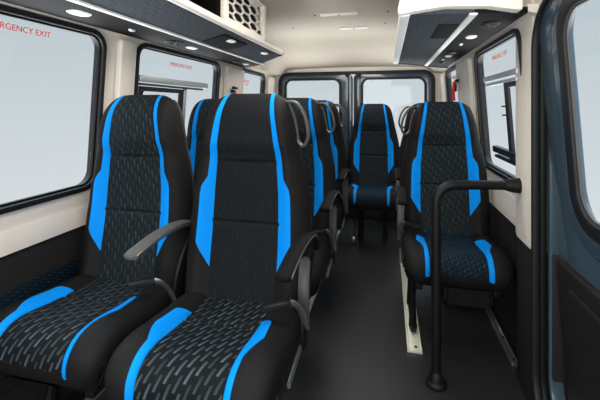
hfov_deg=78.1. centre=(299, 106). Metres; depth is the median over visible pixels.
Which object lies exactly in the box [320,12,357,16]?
plate
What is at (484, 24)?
air vent
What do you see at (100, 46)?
window
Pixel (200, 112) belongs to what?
passenger seat
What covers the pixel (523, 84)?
trim
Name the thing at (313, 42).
ceiling
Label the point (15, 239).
trim
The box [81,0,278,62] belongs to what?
shelf
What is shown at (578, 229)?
door
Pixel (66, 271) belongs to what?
trim
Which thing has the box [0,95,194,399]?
passenger seat
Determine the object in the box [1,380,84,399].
trim
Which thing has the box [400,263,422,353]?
rail
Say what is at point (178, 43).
air vent
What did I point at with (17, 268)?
trim
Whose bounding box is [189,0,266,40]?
outlet
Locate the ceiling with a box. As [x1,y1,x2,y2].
[259,0,444,75]
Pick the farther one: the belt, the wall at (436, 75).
the wall at (436, 75)
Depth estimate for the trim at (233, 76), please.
2.83 m
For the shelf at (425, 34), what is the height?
0.025 m
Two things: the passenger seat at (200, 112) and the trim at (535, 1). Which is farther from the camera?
the passenger seat at (200, 112)
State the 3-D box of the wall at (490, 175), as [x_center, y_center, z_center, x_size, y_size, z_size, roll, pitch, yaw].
[1.134,-0.070,2.444,0.114,1.119,2.280,0,0,13]
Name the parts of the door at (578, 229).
trim panel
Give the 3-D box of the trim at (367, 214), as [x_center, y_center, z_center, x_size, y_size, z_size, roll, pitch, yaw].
[0.539,1.065,3.737,1.620,0.090,0.070,0,0,13]
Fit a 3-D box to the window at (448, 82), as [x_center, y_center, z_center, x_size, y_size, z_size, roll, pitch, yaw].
[1.265,0.013,2.988,0.099,0.670,0.614,0,0,13]
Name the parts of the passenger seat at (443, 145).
recline lever, armrest, grab handle, backrest, fabric panel, fabric panel, seat frame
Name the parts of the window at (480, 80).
transom rail, sash rail, sash rail, sliding sash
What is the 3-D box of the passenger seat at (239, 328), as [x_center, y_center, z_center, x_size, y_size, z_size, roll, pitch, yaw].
[-0.221,0.518,1.158,0.484,1.136,0.584,0,0,13]
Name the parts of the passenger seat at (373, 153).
fabric panel, seat frame, backrest, fabric panel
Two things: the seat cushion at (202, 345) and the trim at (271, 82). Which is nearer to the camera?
the seat cushion at (202, 345)
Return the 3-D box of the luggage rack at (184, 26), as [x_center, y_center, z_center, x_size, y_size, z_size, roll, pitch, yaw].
[-0.558,-0.467,1.829,0.468,0.309,3.700,0,0,13]
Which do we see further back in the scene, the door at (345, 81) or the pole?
the door at (345, 81)
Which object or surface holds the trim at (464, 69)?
attached to the wall at (490, 175)
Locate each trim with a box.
[0,204,88,257]
[0,225,85,399]
[0,260,74,308]
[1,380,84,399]
[114,39,136,99]
[223,66,243,96]
[266,77,275,93]
[278,70,434,101]
[347,208,396,220]
[439,73,446,101]
[456,58,477,129]
[487,178,515,225]
[489,202,517,353]
[516,0,533,248]
[517,238,533,399]
[534,0,541,20]
[547,255,567,399]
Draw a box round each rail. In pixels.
[84,388,104,399]
[276,228,341,399]
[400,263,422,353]
[484,306,516,366]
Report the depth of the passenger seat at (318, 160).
1.91 m
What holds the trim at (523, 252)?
attached to the wall at (490, 175)
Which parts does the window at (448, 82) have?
frame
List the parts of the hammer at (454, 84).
handle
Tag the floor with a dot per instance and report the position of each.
(356, 348)
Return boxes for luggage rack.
[0,0,283,74]
[393,0,538,69]
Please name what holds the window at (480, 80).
in the wall at (490, 175)
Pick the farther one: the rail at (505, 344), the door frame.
the rail at (505, 344)
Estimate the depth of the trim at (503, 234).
1.78 m
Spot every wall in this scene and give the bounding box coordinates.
[0,31,274,231]
[274,67,441,101]
[442,0,530,197]
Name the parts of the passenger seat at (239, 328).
fabric panel, fabric panel, backrest, recline lever, armrest, grab handle, armrest trim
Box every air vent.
[164,40,184,46]
[231,60,243,63]
[447,51,457,55]
[481,21,500,28]
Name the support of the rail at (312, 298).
on the floor
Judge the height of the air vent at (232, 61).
0.019 m
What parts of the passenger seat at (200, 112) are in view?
backrest, fabric panel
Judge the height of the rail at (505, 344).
0.020 m
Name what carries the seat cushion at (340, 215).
on the passenger seat at (342, 173)
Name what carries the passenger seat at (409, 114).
on the rail at (413, 340)
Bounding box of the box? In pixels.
[441,287,492,307]
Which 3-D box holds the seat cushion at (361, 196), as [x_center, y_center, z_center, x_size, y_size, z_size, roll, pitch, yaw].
[0.599,0.718,3.057,0.452,0.154,0.436,0,0,13]
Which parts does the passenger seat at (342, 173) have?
fabric panel, backrest, grab handle, armrest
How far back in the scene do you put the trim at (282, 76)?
3.71 m
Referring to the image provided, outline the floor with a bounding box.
[79,217,526,399]
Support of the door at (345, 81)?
in the wall at (436, 75)
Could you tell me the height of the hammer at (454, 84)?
0.178 m
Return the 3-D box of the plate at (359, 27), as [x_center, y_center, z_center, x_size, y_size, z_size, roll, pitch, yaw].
[0.436,-0.639,3.001,0.220,0.012,0.060,0,0,13]
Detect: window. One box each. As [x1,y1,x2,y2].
[0,4,106,214]
[134,43,220,124]
[242,69,265,92]
[445,64,456,101]
[474,28,521,179]
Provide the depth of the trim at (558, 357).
1.28 m
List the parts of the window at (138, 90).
sliding sash, transom rail, frame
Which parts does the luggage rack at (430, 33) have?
rail, access panel, panel, service panel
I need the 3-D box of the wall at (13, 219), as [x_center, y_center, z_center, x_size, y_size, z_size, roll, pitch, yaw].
[-0.801,-0.070,1.876,0.114,1.119,4.280,0,0,13]
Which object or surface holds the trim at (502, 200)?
attached to the wall at (490, 175)
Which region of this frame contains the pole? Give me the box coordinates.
[426,178,521,391]
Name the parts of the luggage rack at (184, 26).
access panel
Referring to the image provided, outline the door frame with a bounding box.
[531,0,565,399]
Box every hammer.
[231,86,237,93]
[452,75,458,100]
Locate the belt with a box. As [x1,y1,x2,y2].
[351,210,355,242]
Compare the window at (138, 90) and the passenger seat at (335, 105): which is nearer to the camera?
the window at (138, 90)
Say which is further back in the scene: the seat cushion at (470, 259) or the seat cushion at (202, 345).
the seat cushion at (470, 259)
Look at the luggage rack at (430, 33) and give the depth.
1.55 m
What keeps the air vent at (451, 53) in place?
attached to the luggage rack at (430, 33)
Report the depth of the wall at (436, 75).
3.72 m
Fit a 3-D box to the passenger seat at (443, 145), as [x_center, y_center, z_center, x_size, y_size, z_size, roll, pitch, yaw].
[0.735,0.528,1.856,0.484,1.117,0.584,0,0,13]
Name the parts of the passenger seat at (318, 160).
fabric panel, backrest, grab handle, recline lever, armrest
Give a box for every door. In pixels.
[281,73,359,168]
[354,73,431,148]
[539,0,599,399]
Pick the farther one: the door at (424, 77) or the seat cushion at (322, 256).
the door at (424, 77)
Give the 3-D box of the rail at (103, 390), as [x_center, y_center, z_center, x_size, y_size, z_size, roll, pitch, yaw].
[-0.598,1.100,2.198,0.030,0.020,3.000,0,0,13]
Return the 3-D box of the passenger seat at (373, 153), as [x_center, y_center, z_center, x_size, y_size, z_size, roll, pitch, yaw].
[0.625,0.538,3.126,0.484,1.136,0.584,0,0,13]
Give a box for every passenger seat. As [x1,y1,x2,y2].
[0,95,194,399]
[105,93,318,399]
[183,99,218,294]
[284,98,340,297]
[317,100,350,231]
[335,105,343,123]
[348,104,398,243]
[395,103,420,271]
[396,102,514,332]
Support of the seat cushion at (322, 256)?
on the passenger seat at (318, 160)
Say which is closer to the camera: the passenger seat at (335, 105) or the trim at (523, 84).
the trim at (523, 84)
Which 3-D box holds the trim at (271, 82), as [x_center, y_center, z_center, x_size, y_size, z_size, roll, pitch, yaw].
[-0.318,0.092,3.828,0.089,0.799,0.240,0,0,13]
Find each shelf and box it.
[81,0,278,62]
[399,9,473,64]
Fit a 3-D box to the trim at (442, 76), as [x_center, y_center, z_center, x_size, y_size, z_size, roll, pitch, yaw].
[1.351,0.092,3.431,0.089,0.799,0.240,0,0,13]
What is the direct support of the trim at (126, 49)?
attached to the wall at (13, 219)
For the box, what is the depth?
2.04 m
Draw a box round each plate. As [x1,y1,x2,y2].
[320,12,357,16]
[340,26,367,29]
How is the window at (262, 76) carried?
in the wall at (13, 219)
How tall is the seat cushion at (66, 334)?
0.154 m
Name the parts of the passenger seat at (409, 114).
armrest, grab handle, backrest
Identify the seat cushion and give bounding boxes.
[0,274,172,391]
[105,292,300,399]
[310,236,330,296]
[337,203,343,231]
[348,183,395,210]
[402,229,514,291]
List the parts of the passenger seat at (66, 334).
seat frame, fabric panel, fabric panel, backrest, armrest, armrest trim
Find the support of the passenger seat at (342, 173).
on the rail at (312, 298)
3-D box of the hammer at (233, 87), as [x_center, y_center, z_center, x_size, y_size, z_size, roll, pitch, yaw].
[-0.500,-0.068,2.833,0.044,0.178,0.070,0,0,13]

